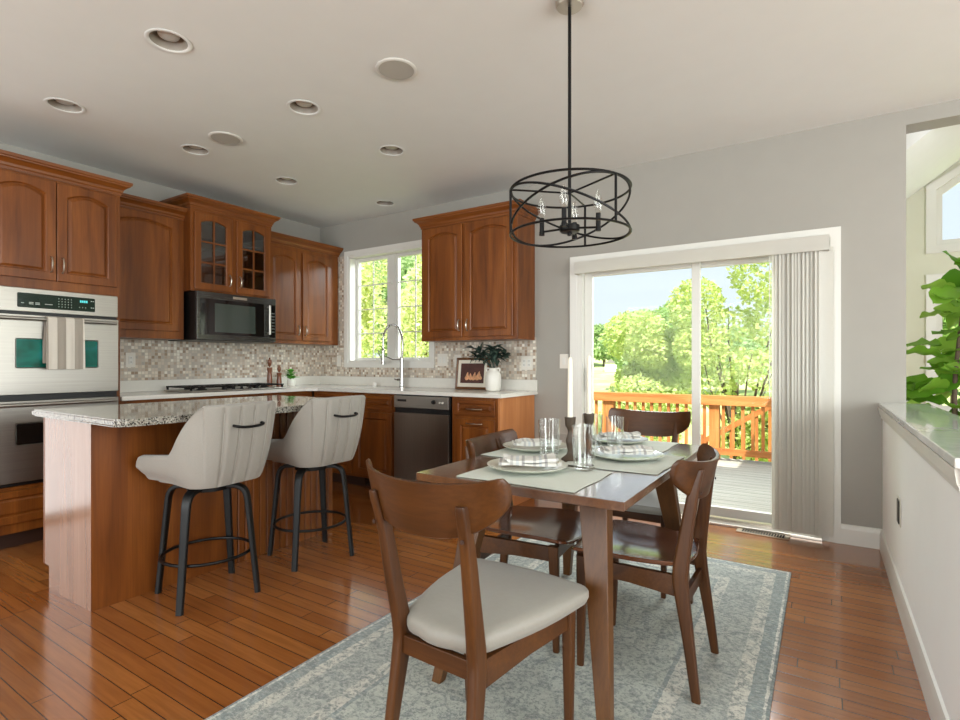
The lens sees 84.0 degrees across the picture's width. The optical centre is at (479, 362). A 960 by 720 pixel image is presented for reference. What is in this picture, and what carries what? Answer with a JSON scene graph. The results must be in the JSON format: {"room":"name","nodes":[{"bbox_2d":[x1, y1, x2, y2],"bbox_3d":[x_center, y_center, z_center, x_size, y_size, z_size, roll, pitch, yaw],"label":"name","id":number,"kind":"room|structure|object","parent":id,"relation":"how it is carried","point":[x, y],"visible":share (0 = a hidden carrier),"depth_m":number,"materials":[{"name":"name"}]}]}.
{"room":"eat-in kitchen","nodes":[
{"label":"eat-in kitchen","id":0,"kind":"room"},
{"bbox_2d":[0,142,319,396],"bbox_3d":[-4.008,-0.190,3.214,0.180,3.020,7.864,0,0,33],"label":"wall","id":1,"kind":"structure","parent":0,"point":[140,188],"depth_m":4.72,"materials":[{"name":"grey paint"}]},
{"bbox_2d":[120,193,187,339],"bbox_3d":[-2.865,-0.771,4.461,0.391,1.133,0.624,0,0,33],"label":"upper cabinet","id":2,"kind":"object","parent":1,"relation":"attached to","point":[151,231],"visible":0.77,"depth_m":4.41,"materials":[{"name":"brown wood"}]},
{"bbox_2d":[120,339,319,380],"bbox_3d":[-2.544,-0.255,5.314,0.008,0.810,2.406,0,0,33],"label":"tiled wall","id":3,"kind":"structure","parent":1,"relation":"attached to","point":[155,359],"depth_m":5.19,"materials":[{"name":"tile"}]},
{"bbox_2d":[126,353,135,366],"bbox_3d":[-3.003,-0.026,4.585,0.009,0.125,0.078,0,0,33],"label":"outlet","id":4,"kind":"object","parent":3,"relation":"attached to","point":[130,357],"visible":1,"depth_m":4.58,"materials":[{"name":"plastic"}]},
{"bbox_2d":[159,193,280,298],"bbox_3d":[-2.435,-1.035,5.031,0.496,0.814,0.924,0,0,33],"label":"upper cabinet","id":5,"kind":"object","parent":1,"relation":"attached to","point":[227,247],"visible":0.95,"depth_m":4.94,"materials":[{"name":"brown wood"}]},
{"bbox_2d":[168,290,275,343],"bbox_3d":[-2.404,-0.413,5.039,0.524,0.426,0.790,0,0,33],"label":"microwave","id":6,"kind":"object","parent":5,"relation":"attached to","point":[213,317],"visible":0.98,"depth_m":4.83,"materials":[{"name":"black metal"}]},
{"bbox_2d":[201,236,262,278],"bbox_3d":[-2.468,-0.992,5.053,0.392,0.261,0.758,0,0,33],"label":"shelf","id":7,"kind":"object","parent":5,"relation":"attached to","point":[206,248],"depth_m":5.19,"materials":[{"name":"brown wood"}]},
{"bbox_2d":[256,231,342,345],"bbox_3d":[-1.986,-0.760,5.825,0.391,1.111,1.017,0,0,33],"label":"upper cabinet","id":8,"kind":"object","parent":1,"relation":"attached to","point":[304,272],"visible":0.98,"depth_m":5.71,"materials":[{"name":"brown wood"}]},
{"bbox_2d":[0,481,930,719],"bbox_3d":[0.263,1.260,1.793,8.900,0.120,10.100,0,0,33],"label":"floor","id":9,"kind":"structure","parent":0,"point":[845,654],"depth_m":2.43,"materials":[{"name":"brown wood"}]},
{"bbox_2d":[0,149,132,549],"bbox_3d":[-3.127,-0.070,3.786,0.681,2.541,0.915,0,0,33],"label":"tall cabinet","id":10,"kind":"object","parent":9,"relation":"on","point":[60,224],"visible":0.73,"depth_m":3.58,"materials":[{"name":"brown wood"}]},
{"bbox_2d":[0,286,117,487],"bbox_3d":[-3.022,0.153,3.719,0.490,1.286,0.739,0,0,33],"label":"double oven","id":11,"kind":"object","parent":10,"relation":"in","point":[26,385],"visible":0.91,"depth_m":3.52,"materials":[{"name":"silver metal"}]},
{"bbox_2d":[43,316,84,368],"bbox_3d":[-2.813,-0.134,3.610,0.049,0.351,0.224,0,0,33],"label":"hand towel","id":12,"kind":"object","parent":11,"relation":"hanging from","point":[63,337],"visible":1,"depth_m":3.59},
{"bbox_2d":[120,397,185,403],"bbox_3d":[-2.788,0.741,4.338,0.652,0.918,0.500,0,0,33],"label":"base cabinet","id":13,"kind":"object","parent":9,"relation":"on","point":[184,398],"visible":0.05,"depth_m":4.17,"materials":[{"name":"brown wood"}]},
{"bbox_2d":[32,395,331,611],"bbox_3d":[-1.583,0.725,3.254,0.985,0.950,1.542,0,0,33],"label":"kitchen island","id":14,"kind":"object","parent":9,"relation":"on","point":[102,516],"visible":0.6,"depth_m":2.77,"materials":[{"name":"brown wood"}]},
{"bbox_2d":[32,395,323,426],"bbox_3d":[-1.585,0.268,3.250,0.985,0.036,1.532,0,0,33],"label":"island countertop","id":15,"kind":"structure","parent":14,"relation":"on","point":[153,413],"depth_m":2.81,"materials":[{"name":"grey stone"}]},
{"bbox_2d":[136,401,275,615],"bbox_3d":[-1.384,0.700,2.791,0.558,1.001,0.527,0,0,27],"label":"counter stool","id":16,"kind":"object","parent":9,"relation":"on","point":[220,447],"visible":1,"depth_m":2.62,"materials":[{"name":"fabric"}]},
{"bbox_2d":[186,392,289,399],"bbox_3d":[-2.376,0.741,4.978,0.652,0.918,1.020,0,0,33],"label":"base cabinet","id":17,"kind":"object","parent":9,"relation":"on","point":[277,393],"visible":0.06,"depth_m":4.79,"materials":[{"name":"brown wood"}]},
{"bbox_2d":[290,391,311,396],"bbox_3d":[-2.027,0.741,5.521,0.652,0.918,0.270,0,0,33],"label":"base cabinet","id":18,"kind":"object","parent":9,"relation":"on","point":[297,393],"visible":0.14,"depth_m":5.37,"materials":[{"name":"brown wood"}]},
{"bbox_2d":[266,395,365,571],"bbox_3d":[-1.012,0.700,3.322,0.552,1.001,0.526,0,0,32],"label":"counter stool","id":19,"kind":"object","parent":9,"relation":"on","point":[325,432],"visible":0.94,"depth_m":3.14,"materials":[{"name":"fabric"}]},
{"bbox_2d":[314,391,395,487],"bbox_3d":[-1.095,0.741,5.410,1.099,0.918,0.658,0,0,33],"label":"base cabinet","id":20,"kind":"object","parent":9,"relation":"on","point":[376,440],"visible":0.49,"depth_m":5.01,"materials":[{"name":"brown wood"}]},
{"bbox_2d":[120,376,537,400],"bbox_3d":[-1.341,0.216,4.539,2.869,0.130,2.406,0,0,33],"label":"countertop","id":21,"kind":"structure","parent":20,"relation":"on","point":[134,389],"depth_m":4.96,"materials":[{"name":"white stone"}]},
{"bbox_2d":[164,383,285,392],"bbox_3d":[-2.365,0.226,5.008,0.460,0.047,0.940,0,0,33],"label":"gas cooktop","id":22,"kind":"object","parent":21,"relation":"in","point":[238,386],"visible":1,"depth_m":4.84,"materials":[{"name":"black metal"}]},
{"bbox_2d":[267,357,272,386],"bbox_3d":[-2.214,0.094,5.612,0.060,0.311,0.060,0,0,33],"label":"pepper mill","id":23,"kind":"object","parent":21,"relation":"on","point":[269,369],"visible":0.86,"depth_m":5.59,"materials":[{"name":"brown wood"}]},
{"bbox_2d":[276,365,281,386],"bbox_3d":[-2.129,0.136,5.653,0.057,0.226,0.057,0,0,33],"label":"pepper mill","id":24,"kind":"object","parent":21,"relation":"on","point":[279,380],"visible":0.87,"depth_m":5.63,"materials":[{"name":"brown wood"}]},
{"bbox_2d":[283,369,299,385],"bbox_3d":[-2.053,0.155,5.788,0.179,0.188,0.144,0,0,33],"label":"herb pot","id":25,"kind":"object","parent":21,"relation":"on","point":[290,382],"visible":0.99,"depth_m":5.77,"materials":[{"name":"white ceramic"}]},
{"bbox_2d":[378,324,404,386],"bbox_3d":[-0.933,-0.079,5.561,0.370,0.657,0.059,0,0,33],"label":"faucet","id":26,"kind":"object","parent":21,"relation":"on","point":[401,379],"visible":0.99,"depth_m":5.47,"materials":[{"name":"metal"}]},
{"bbox_2d":[455,358,489,389],"bbox_3d":[-0.074,0.100,5.058,0.360,0.300,0.058,0,0,30],"label":"picture frame","id":27,"kind":"object","parent":21,"relation":"on","point":[469,375],"visible":0.92,"depth_m":5.07,"materials":[{"name":"brown wood"}]},
{"bbox_2d":[460,363,484,382],"bbox_3d":[-0.073,0.097,5.058,0.256,0.188,0.001,0,-7,30],"label":"painting","id":28,"kind":"object","parent":27,"relation":"attached to","point":[472,368],"depth_m":5.06},
{"bbox_2d":[485,367,500,390],"bbox_3d":[0.117,0.144,4.753,0.145,0.211,0.145,0,0,-25],"label":"vase","id":29,"kind":"object","parent":21,"relation":"on","point":[493,376],"visible":1,"depth_m":4.70,"materials":[{"name":"white ceramic"}]},
{"bbox_2d":[463,342,510,367],"bbox_3d":[0.069,-0.068,4.759,0.536,0.258,0.306,0,0,33],"label":"leaf sprig","id":30,"kind":"object","parent":29,"relation":"in","point":[494,354],"visible":1,"depth_m":4.75,"materials":[{"name":"green plant"}]},
{"bbox_2d":[394,394,451,482],"bbox_3d":[-0.373,0.743,4.916,0.618,0.914,0.598,0,0,33],"label":"dishwasher","id":31,"kind":"object","parent":9,"relation":"on","point":[422,423],"visible":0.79,"depth_m":4.68,"materials":[{"name":"silver metal"}]},
{"bbox_2d":[452,395,533,505],"bbox_3d":[0.112,0.741,4.633,0.472,0.918,0.658,0,0,33],"label":"base cabinet","id":32,"kind":"object","parent":9,"relation":"on","point":[472,417],"visible":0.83,"depth_m":4.44,"materials":[{"name":"brown wood"}]},
{"bbox_2d":[204,537,790,719],"bbox_3d":[0.398,1.195,2.366,1.587,0.009,2.610,0,0,33],"label":"area rug","id":33,"kind":"object","parent":9,"relation":"on","point":[348,680],"visible":0.44,"depth_m":2.04,"materials":[{"name":"fabric"}]},
{"bbox_2d":[366,459,588,719],"bbox_3d":[-0.005,0.734,1.597,0.480,0.914,0.632,0,0,35],"label":"dining chair","id":34,"kind":"object","parent":33,"relation":"on","point":[508,612],"visible":1,"depth_m":1.45,"materials":[{"name":"brown wood"}]},
{"bbox_2d":[465,429,582,653],"bbox_3d":[0.215,0.765,2.464,0.530,0.852,0.480,0,0,27],"label":"dining chair","id":35,"kind":"object","parent":33,"relation":"on","point":[559,527],"visible":0.52,"depth_m":2.37,"materials":[{"name":"brown wood"}]},
{"bbox_2d":[416,434,699,719],"bbox_3d":[0.443,0.801,2.332,0.792,0.779,1.294,0,0,33],"label":"dining table","id":36,"kind":"object","parent":33,"relation":"on","point":[619,490],"visible":0.41,"depth_m":1.77,"materials":[{"name":"brown wood"}]},
{"bbox_2d":[456,466,612,492],"bbox_3d":[0.207,0.406,1.960,0.461,0.007,0.376,0,0,33],"label":"placemat","id":37,"kind":"object","parent":36,"relation":"on","point":[568,479],"visible":0.7,"depth_m":1.89,"materials":[{"name":"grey fabric"}]},
{"bbox_2d":[487,458,567,473],"bbox_3d":[0.180,0.393,2.025,0.308,0.022,0.308,0,0,33],"label":"dinner plate","id":38,"kind":"object","parent":37,"relation":"on","point":[494,463],"visible":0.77,"depth_m":2.00,"materials":[{"name":"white ceramic"}]},
{"bbox_2d":[498,453,558,466],"bbox_3d":[0.182,0.365,2.025,0.227,0.031,0.126,0,0,5],"label":"napkin","id":39,"kind":"object","parent":38,"relation":"on","point":[548,460],"visible":1,"depth_m":1.98,"materials":[{"name":"fabric"}]},
{"bbox_2d":[572,425,596,470],"bbox_3d":[0.396,0.321,2.023,0.094,0.167,0.093,0,0,33],"label":"drinking glass","id":40,"kind":"object","parent":37,"relation":"on","point":[578,464],"visible":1,"depth_m":2.02,"materials":[{"name":"white"}]},
{"bbox_2d":[481,446,594,460],"bbox_3d":[0.287,0.406,2.468,0.376,0.007,0.466,0,0,33],"label":"placemat","id":41,"kind":"object","parent":36,"relation":"on","point":[578,450],"visible":0.34,"depth_m":2.42,"materials":[{"name":"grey fabric"}]},
{"bbox_2d":[503,441,566,452],"bbox_3d":[0.260,0.393,2.491,0.308,0.022,0.308,0,0,33],"label":"dinner plate","id":42,"kind":"object","parent":41,"relation":"on","point":[531,449],"visible":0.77,"depth_m":2.47,"materials":[{"name":"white ceramic"}]},
{"bbox_2d":[512,438,561,445],"bbox_3d":[0.263,0.368,2.489,0.229,0.025,0.135,0,0,-2],"label":"napkin","id":43,"kind":"object","parent":42,"relation":"on","point":[522,441],"visible":0.99,"depth_m":2.45,"materials":[{"name":"fabric"}]},
{"bbox_2d":[538,418,559,457],"bbox_3d":[0.295,0.322,2.278,0.092,0.164,0.092,0,0,33],"label":"drinking glass","id":44,"kind":"object","parent":41,"relation":"on","point":[544,453],"visible":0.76,"depth_m":2.27,"materials":[{"name":"white"}]},
{"bbox_2d":[561,416,578,461],"bbox_3d":[0.379,0.318,2.242,0.076,0.183,0.075,0,0,33],"label":"candlestick","id":45,"kind":"object","parent":36,"relation":"on","point":[569,421],"visible":0.87,"depth_m":2.23,"materials":[{"name":"brown wood"}]},
{"bbox_2d":[567,355,572,416],"bbox_3d":[0.379,0.103,2.242,0.023,0.278,0.023,0,0,33],"label":"taper candle","id":46,"kind":"object","parent":45,"relation":"on","point":[570,363],"visible":0.89,"depth_m":2.23,"materials":[{"name":"beige wax"}]},
{"bbox_2d":[580,413,596,457],"bbox_3d":[0.472,0.315,2.313,0.076,0.191,0.075,0,0,33],"label":"candlestick","id":47,"kind":"object","parent":36,"relation":"on","point":[588,418],"visible":0.94,"depth_m":2.30,"materials":[{"name":"brown wood"}]},
{"bbox_2d":[586,356,591,413],"bbox_3d":[0.472,0.096,2.313,0.023,0.278,0.023,0,0,33],"label":"taper candle","id":48,"kind":"object","parent":47,"relation":"on","point":[588,380],"visible":0.9,"depth_m":2.30,"materials":[{"name":"beige wax"}]},
{"bbox_2d":[606,416,623,445],"bbox_3d":[0.638,0.329,2.521,0.084,0.150,0.084,0,0,33],"label":"drinking glass","id":49,"kind":"object","parent":36,"relation":"on","point":[606,416],"visible":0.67,"depth_m":2.52,"materials":[{"name":"white"}]},
{"bbox_2d":[567,455,683,474],"bbox_3d":[0.610,0.406,2.233,0.383,0.007,0.451,0,0,33],"label":"placemat","id":50,"kind":"object","parent":36,"relation":"on","point":[653,467],"visible":0.55,"depth_m":2.13,"materials":[{"name":"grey fabric"}]},
{"bbox_2d":[590,448,664,461],"bbox_3d":[0.623,0.393,2.269,0.308,0.022,0.308,0,0,33],"label":"dinner plate","id":51,"kind":"object","parent":50,"relation":"on","point":[616,457],"visible":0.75,"depth_m":2.24,"materials":[{"name":"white ceramic"}]},
{"bbox_2d":[599,445,654,454],"bbox_3d":[0.623,0.368,2.269,0.224,0.025,0.126,0,0,9],"label":"napkin","id":52,"kind":"object","parent":51,"relation":"on","point":[635,449],"visible":1,"depth_m":2.22,"materials":[{"name":"fabric"}]},
{"bbox_2d":[574,437,678,451],"bbox_3d":[0.713,0.406,2.696,0.486,0.007,0.371,0,0,33],"label":"placemat","id":53,"kind":"object","parent":36,"relation":"on","point":[660,446],"visible":0.34,"depth_m":2.66,"materials":[{"name":"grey fabric"}]},
{"bbox_2d":[593,435,648,444],"bbox_3d":[0.699,0.393,2.720,0.308,0.022,0.308,0,0,33],"label":"dinner plate","id":54,"kind":"object","parent":53,"relation":"on","point":[642,439],"visible":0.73,"depth_m":2.70,"materials":[{"name":"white ceramic"}]},
{"bbox_2d":[595,431,640,438],"bbox_3d":[0.700,0.365,2.718,0.226,0.031,0.130,0,0,3],"label":"napkin","id":55,"kind":"object","parent":54,"relation":"on","point":[610,435],"visible":0.92,"depth_m":2.68,"materials":[{"name":"fabric"}]},
{"bbox_2d":[571,443,719,704],"bbox_3d":[0.676,0.765,2.155,0.530,0.852,0.480,0,0,33],"label":"dining chair","id":56,"kind":"object","parent":33,"relation":"on","point":[632,541],"visible":0.94,"depth_m":2.02,"materials":[{"name":"brown wood"}]},
{"bbox_2d":[608,408,690,598],"bbox_3d":[0.887,0.734,2.994,0.480,0.914,0.632,0,0,33],"label":"dining chair","id":57,"kind":"object","parent":33,"relation":"on","point":[648,423],"visible":0.39,"depth_m":3.16,"materials":[{"name":"brown wood"}]},
{"bbox_2d":[736,528,790,539],"bbox_3d":[1.985,1.197,3.744,0.330,0.006,0.110,0,0,36],"label":"floor vent","id":58,"kind":"object","parent":9,"relation":"in","point":[754,532],"visible":1,"depth_m":3.72,"materials":[{"name":"beige metal"}]},
{"bbox_2d":[906,250,959,415],"bbox_3d":[3.249,0.237,3.481,0.813,1.925,0.681,0,0,33],"label":"fiddle leaf fig","id":59,"kind":"object","parent":9,"relation":"on","point":[944,291],"visible":0.74,"depth_m":3.56,"materials":[{"name":"green plant"}]},
{"bbox_2d":[0,0,959,227],"bbox_3d":[-0.350,-1.600,0.769,8.820,0.001,7.714,0,0,33],"label":"ceiling","id":60,"kind":"structure","parent":0,"point":[484,110],"depth_m":3.06,"materials":[{"name":"paint"}]},
{"bbox_2d":[43,97,85,113],"bbox_3d":[-2.579,-1.639,3.314,0.208,0.091,0.208,0,0,33],"label":"recessed light","id":61,"kind":"object","parent":60,"relation":"in","point":[63,105],"visible":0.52,"depth_m":3.35,"materials":[{"name":"paint"}]},
{"bbox_2d":[144,28,191,53],"bbox_3d":[-1.546,-1.639,2.649,0.208,0.091,0.208,0,0,33],"label":"recessed light","id":62,"kind":"object","parent":60,"relation":"in","point":[166,40],"visible":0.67,"depth_m":2.68,"materials":[{"name":"paint"}]},
{"bbox_2d":[180,144,210,155],"bbox_3d":[-2.135,-1.639,4.003,0.208,0.091,0.208,0,0,33],"label":"recessed light","id":63,"kind":"object","parent":60,"relation":"in","point":[188,148],"visible":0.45,"depth_m":4.05,"materials":[{"name":"paint"}]},
{"bbox_2d":[208,131,242,144],"bbox_3d":[-1.809,-1.595,3.794,0.226,0.008,0.226,0,0,33],"label":"ceiling speaker","id":64,"kind":"object","parent":60,"relation":"attached to","point":[225,138],"visible":1,"depth_m":3.79,"materials":[{"name":"white paint"}]},
{"bbox_2d":[211,133,239,143],"bbox_3d":[-1.809,-1.597,3.794,0.190,0.006,0.190,0,0,33],"label":"grille","id":65,"kind":"object","parent":64,"relation":"attached to","point":[222,138],"depth_m":3.79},
{"bbox_2d":[274,177,298,184],"bbox_3d":[-1.699,-1.639,4.680,0.208,0.091,0.208,0,0,33],"label":"recessed light","id":66,"kind":"object","parent":60,"relation":"in","point":[281,180],"visible":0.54,"depth_m":4.73,"materials":[{"name":"paint"}]},
{"bbox_2d":[286,99,320,115],"bbox_3d":[-1.102,-1.639,3.338,0.208,0.091,0.208,0,0,33],"label":"recessed light","id":67,"kind":"object","parent":60,"relation":"in","point":[298,106],"visible":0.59,"depth_m":3.38,"materials":[{"name":"paint"}]},
{"bbox_2d":[374,200,394,206],"bbox_3d":[-0.950,-1.639,5.333,0.208,0.091,0.208,0,0,33],"label":"recessed light","id":68,"kind":"object","parent":60,"relation":"in","point":[386,203],"visible":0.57,"depth_m":5.39,"materials":[{"name":"paint"}]},
{"bbox_2d":[378,145,404,155],"bbox_3d":[-0.666,-1.639,4.015,0.208,0.091,0.208,0,0,33],"label":"recessed light","id":69,"kind":"object","parent":60,"relation":"in","point":[388,150],"visible":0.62,"depth_m":4.06,"materials":[{"name":"paint"}]},
{"bbox_2d":[375,58,416,80],"bbox_3d":[-0.455,-1.595,2.904,0.226,0.008,0.226,0,0,33],"label":"ceiling speaker","id":70,"kind":"object","parent":60,"relation":"attached to","point":[394,69],"visible":1,"depth_m":2.90,"materials":[{"name":"white paint"}]},
{"bbox_2d":[379,61,413,79],"bbox_3d":[-0.455,-1.597,2.904,0.190,0.006,0.190,0,0,33],"label":"grille","id":71,"kind":"object","parent":70,"relation":"attached to","point":[390,70],"depth_m":2.91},
{"bbox_2d":[509,0,631,247],"bbox_3d":[0.397,-1.081,2.361,0.534,1.038,0.534,0,0,33],"label":"chandelier","id":72,"kind":"object","parent":60,"relation":"hanging from","point":[564,7],"visible":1,"depth_m":2.35,"materials":[{"name":"black metal"}]},
{"bbox_2d":[320,99,959,528],"bbox_3d":[1.816,-0.940,4.039,8.720,4.520,0.170,0,0,33],"label":"wall","id":73,"kind":"structure","parent":0,"point":[851,175],"depth_m":3.71,"materials":[{"name":"grey paint"}]},
{"bbox_2d":[344,240,434,367],"bbox_3d":[-0.956,-0.608,5.812,1.290,1.315,0.190,0,0,33],"label":"window","id":74,"kind":"structure","parent":73,"relation":"in","point":[393,253],"depth_m":5.87,"materials":[{"name":"white paint"}]},
{"bbox_2d":[359,261,386,355],"bbox_3d":[-1.200,-0.608,6.012,0.440,1.093,0.008,0,0,33],"label":"grille","id":75,"kind":"object","parent":74,"relation":"attached to","point":[360,262],"depth_m":6.11,"materials":[{"name":"white paint"}]},
{"bbox_2d":[399,255,421,356],"bbox_3d":[-0.685,-0.608,5.680,0.470,1.093,0.008,0,0,33],"label":"grille","id":76,"kind":"object","parent":74,"relation":"attached to","point":[400,256],"depth_m":5.78,"materials":[{"name":"white paint"}]},
{"bbox_2d":[320,256,535,379],"bbox_3d":[-0.694,-0.535,5.549,2.846,1.370,0.008,0,0,33],"label":"tiled wall","id":77,"kind":"structure","parent":73,"relation":"attached to","point":[510,368],"depth_m":5.38,"materials":[{"name":"tile"}]},
{"bbox_2d":[437,354,447,365],"bbox_3d":[-0.377,-0.030,5.334,0.125,0.125,0.009,0,0,33],"label":"switch plate","id":78,"kind":"object","parent":77,"relation":"attached to","point":[442,359],"visible":1,"depth_m":5.33,"materials":[{"name":"plastic"}]},
{"bbox_2d":[521,356,532,369],"bbox_3d":[0.422,0.000,4.820,0.120,0.125,0.009,0,0,33],"label":"switch plate","id":79,"kind":"object","parent":77,"relation":"attached to","point":[526,361],"visible":1,"depth_m":4.82,"materials":[{"name":"plastic"}]},
{"bbox_2d":[412,199,540,342],"bbox_3d":[-0.048,-0.784,4.903,1.158,1.159,0.391,0,0,33],"label":"upper cabinet","id":80,"kind":"object","parent":73,"relation":"attached to","point":[478,283],"visible":0.97,"depth_m":4.72,"materials":[{"name":"brown wood"}]},
{"bbox_2d":[560,354,567,367],"bbox_3d":[0.729,-0.015,4.632,0.080,0.125,0.009,0,0,33],"label":"switch plate","id":81,"kind":"object","parent":73,"relation":"attached to","point":[563,357],"visible":0.91,"depth_m":4.63,"materials":[{"name":"plastic"}]},
{"bbox_2d":[574,234,832,536],"bbox_3d":[1.575,0.155,4.012,1.808,2.000,0.094,0,0,33],"label":"vertical blind","id":82,"kind":"object","parent":73,"relation":"attached to","point":[802,267],"visible":1,"depth_m":3.62,"materials":[{"name":"white plastic"}]},
{"bbox_2d":[570,226,840,543],"bbox_3d":[1.633,0.146,4.139,1.931,2.108,0.200,0,0,33],"label":"door","id":83,"kind":"structure","parent":73,"relation":"in","point":[582,285],"depth_m":4.10,"materials":[{"name":"white paint"}]},
{"bbox_2d":[841,524,881,548],"bbox_3d":[1.557,1.135,4.095,2.454,0.130,0.016,0,0,33],"label":"baseboard","id":84,"kind":"structure","parent":73,"relation":"attached to","point":[854,535],"depth_m":3.49,"materials":[{"name":"white paint"}]},
{"bbox_2d":[878,403,959,719],"bbox_3d":[2.034,0.728,2.371,0.260,0.945,2.399,0,0,33],"label":"wall","id":85,"kind":"structure","parent":0,"point":[921,442],"depth_m":1.97,"materials":[{"name":"white paint"}]},
{"bbox_2d":[897,495,900,527],"bbox_3d":[2.078,0.735,2.646,0.010,0.140,0.096,0,0,33],"label":"outlet","id":86,"kind":"object","parent":85,"relation":"attached to","point":[898,498],"visible":1,"depth_m":2.62,"materials":[{"name":"plastic"}]},
{"bbox_2d":[880,529,949,719],"bbox_3d":[1.946,1.135,2.447,0.016,0.130,2.363,0,0,33],"label":"baseboard","id":87,"kind":"structure","parent":85,"relation":"attached to","point":[937,710],"depth_m":2.11,"materials":[{"name":"white paint"}]},
{"bbox_2d":[906,160,959,411],"bbox_3d":[5.199,-1.000,4.472,3.500,4.600,0.150,0,0,33],"label":"wall","id":88,"kind":"structure","parent":0,"point":[919,264],"depth_m":5.06,"materials":[{"name":"paint"}]},
{"bbox_2d":[926,165,959,253],"bbox_3d":[4.664,-1.679,4.763,1.065,1.309,0.100,0,0,33],"label":"window","id":89,"kind":"structure","parent":88,"relation":"in","point":[934,242],"depth_m":4.98,"materials":[{"name":"white paint"}]},
{"bbox_2d":[926,273,959,411],"bbox_3d":[4.664,-0.152,4.763,1.065,1.355,0.100,0,0,33],"label":"window","id":90,"kind":"structure","parent":88,"relation":"in","point":[933,323],"depth_m":4.99,"materials":[{"name":"white paint"}]},
{"bbox_2d":[906,124,959,199],"bbox_3d":[4.681,-1.993,3.714,3.750,1.816,2.386,0,0,33],"label":"ceiling","id":91,"kind":"structure","parent":0,"point":[929,153],"depth_m":4.07,"materials":[{"name":"paint"}]},
{"label":"outside","id":92,"kind":"structure","parent":0,"visible":0},
{"bbox_2d":[677,458,771,512],"bbox_3d":[2.045,1.360,6.066,3.670,0.120,3.485,0,0,33],"label":"floor","id":93,"kind":"structure","parent":92,"point":[738,483],"depth_m":5.66,"materials":[{"name":"wood"}]},
{"bbox_2d":[594,391,771,458],"bbox_3d":[2.888,0.870,7.412,3.670,0.860,0.190,0,0,33],"label":"deck railing","id":94,"kind":"object","parent":93,"relation":"on","point":[608,399],"visible":0.36,"depth_m":7.17,"materials":[{"name":"brown wood"}]},
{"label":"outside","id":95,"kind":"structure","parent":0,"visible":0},
{"bbox_2d":[376,356,959,457],"bbox_3d":[23.663,-0.027,64.452,150.000,5.155,126.000,0,0,33],"label":"ground","id":96,"kind":"structure","parent":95,"point":[602,379],"depth_m":29.44,"materials":[{"name":"green plant"}]},
{"bbox_2d":[361,259,386,357],"bbox_3d":[-3.092,-0.504,12.931,2.484,6.083,1.732,0,0,43],"label":"tree","id":97,"kind":"object","parent":96,"relation":"on","point":[366,301],"visible":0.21,"depth_m":12.63,"materials":[{"name":"green plant"}]},
{"bbox_2d":[363,255,421,357],"bbox_3d":[-3.626,-1.402,22.036,5.650,7.263,4.274,0,0,-2],"label":"tree","id":98,"kind":"object","parent":96,"relation":"on","point":[407,263],"visible":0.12,"depth_m":20.88,"materials":[{"name":"green plant"}]},
{"bbox_2d":[379,254,428,356],"bbox_3d":[-1.164,-0.213,11.452,1.797,5.524,1.820,0,0,33],"label":"tree","id":99,"kind":"object","parent":96,"relation":"on","point":[408,338],"visible":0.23,"depth_m":11.07,"materials":[{"name":"green plant"}]},
{"bbox_2d":[594,323,616,366],"bbox_3d":[12.665,-1.947,55.547,4.237,4.668,5.725,0,0,-29],"label":"tree","id":100,"kind":"object","parent":96,"relation":"on","point":[600,351],"visible":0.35,"depth_m":54.70,"materials":[{"name":"green plant"}]},
{"bbox_2d":[605,359,615,371],"bbox_3d":[11.747,0.220,48.001,1.160,1.100,1.160,0,0,13],"label":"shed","id":101,"kind":"object","parent":96,"relation":"on","point":[610,366],"visible":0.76,"depth_m":47.49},
{"bbox_2d":[613,308,652,368],"bbox_3d":[8.806,-0.707,29.950,2.868,4.716,3.541,0,0,-1],"label":"tree","id":102,"kind":"object","parent":96,"relation":"on","point":[616,361],"visible":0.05,"depth_m":29.32,"materials":[{"name":"green plant"}]},
{"bbox_2d":[594,371,691,443],"bbox_3d":[2.966,1.324,10.320,2.369,2.343,2.309,0,0,33],"label":"shrub","id":103,"kind":"object","parent":96,"relation":"on","point":[645,382],"visible":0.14,"depth_m":10.18,"materials":[{"name":"green plant"}]},
{"bbox_2d":[599,310,691,393],"bbox_3d":[3.767,0.586,12.035,1.766,3.591,1.982,0,0,-19],"label":"tree","id":104,"kind":"object","parent":96,"relation":"on","point":[651,355],"visible":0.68,"depth_m":11.63,"materials":[{"name":"green plant"}]},
{"bbox_2d":[633,299,703,347],"bbox_3d":[7.137,-0.286,19.905,2.469,4.573,2.625,0,0,-11],"label":"tree","id":105,"kind":"object","parent":96,"relation":"on","point":[662,311],"visible":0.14,"depth_m":19.34,"materials":[{"name":"green plant"}]},
{"bbox_2d":[665,262,771,459],"bbox_3d":[5.079,-0.150,10.618,2.642,5.131,1.645,0,0,19],"label":"tree","id":106,"kind":"object","parent":96,"relation":"on","point":[718,348],"visible":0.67,"depth_m":10.52,"materials":[{"name":"green plant"}]},
{"bbox_2d":[687,325,771,395],"bbox_3d":[12.013,-0.137,26.201,5.633,3.464,4.730,0,0,33],"label":"tree","id":107,"kind":"object","parent":96,"relation":"on","point":[751,345],"visible":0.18,"depth_m":25.18,"materials":[{"name":"green plant"}]},
{"bbox_2d":[701,407,771,461],"bbox_3d":[3.891,1.350,7.890,1.360,2.100,0.120,0,0,33],"label":"stair railing","id":108,"kind":"object","parent":96,"relation":"on","point":[769,409],"visible":0.26,"depth_m":7.78,"materials":[{"name":"brown wood"}]},
{"bbox_2d":[720,394,771,461],"bbox_3d":[5.450,1.476,10.499,1.460,1.871,1.499,0,0,-40],"label":"shrub","id":109,"kind":"object","parent":96,"relation":"on","point":[748,409],"visible":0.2,"depth_m":10.19,"materials":[{"name":"green plant"}]},
{"bbox_2d":[942,299,959,402],"bbox_3d":[11.639,-0.124,13.033,1.904,4.393,2.237,0,0,33],"label":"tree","id":110,"kind":"object","parent":96,"relation":"on","point":[944,326],"visible":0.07,"depth_m":12.69,"materials":[{"name":"green plant"}]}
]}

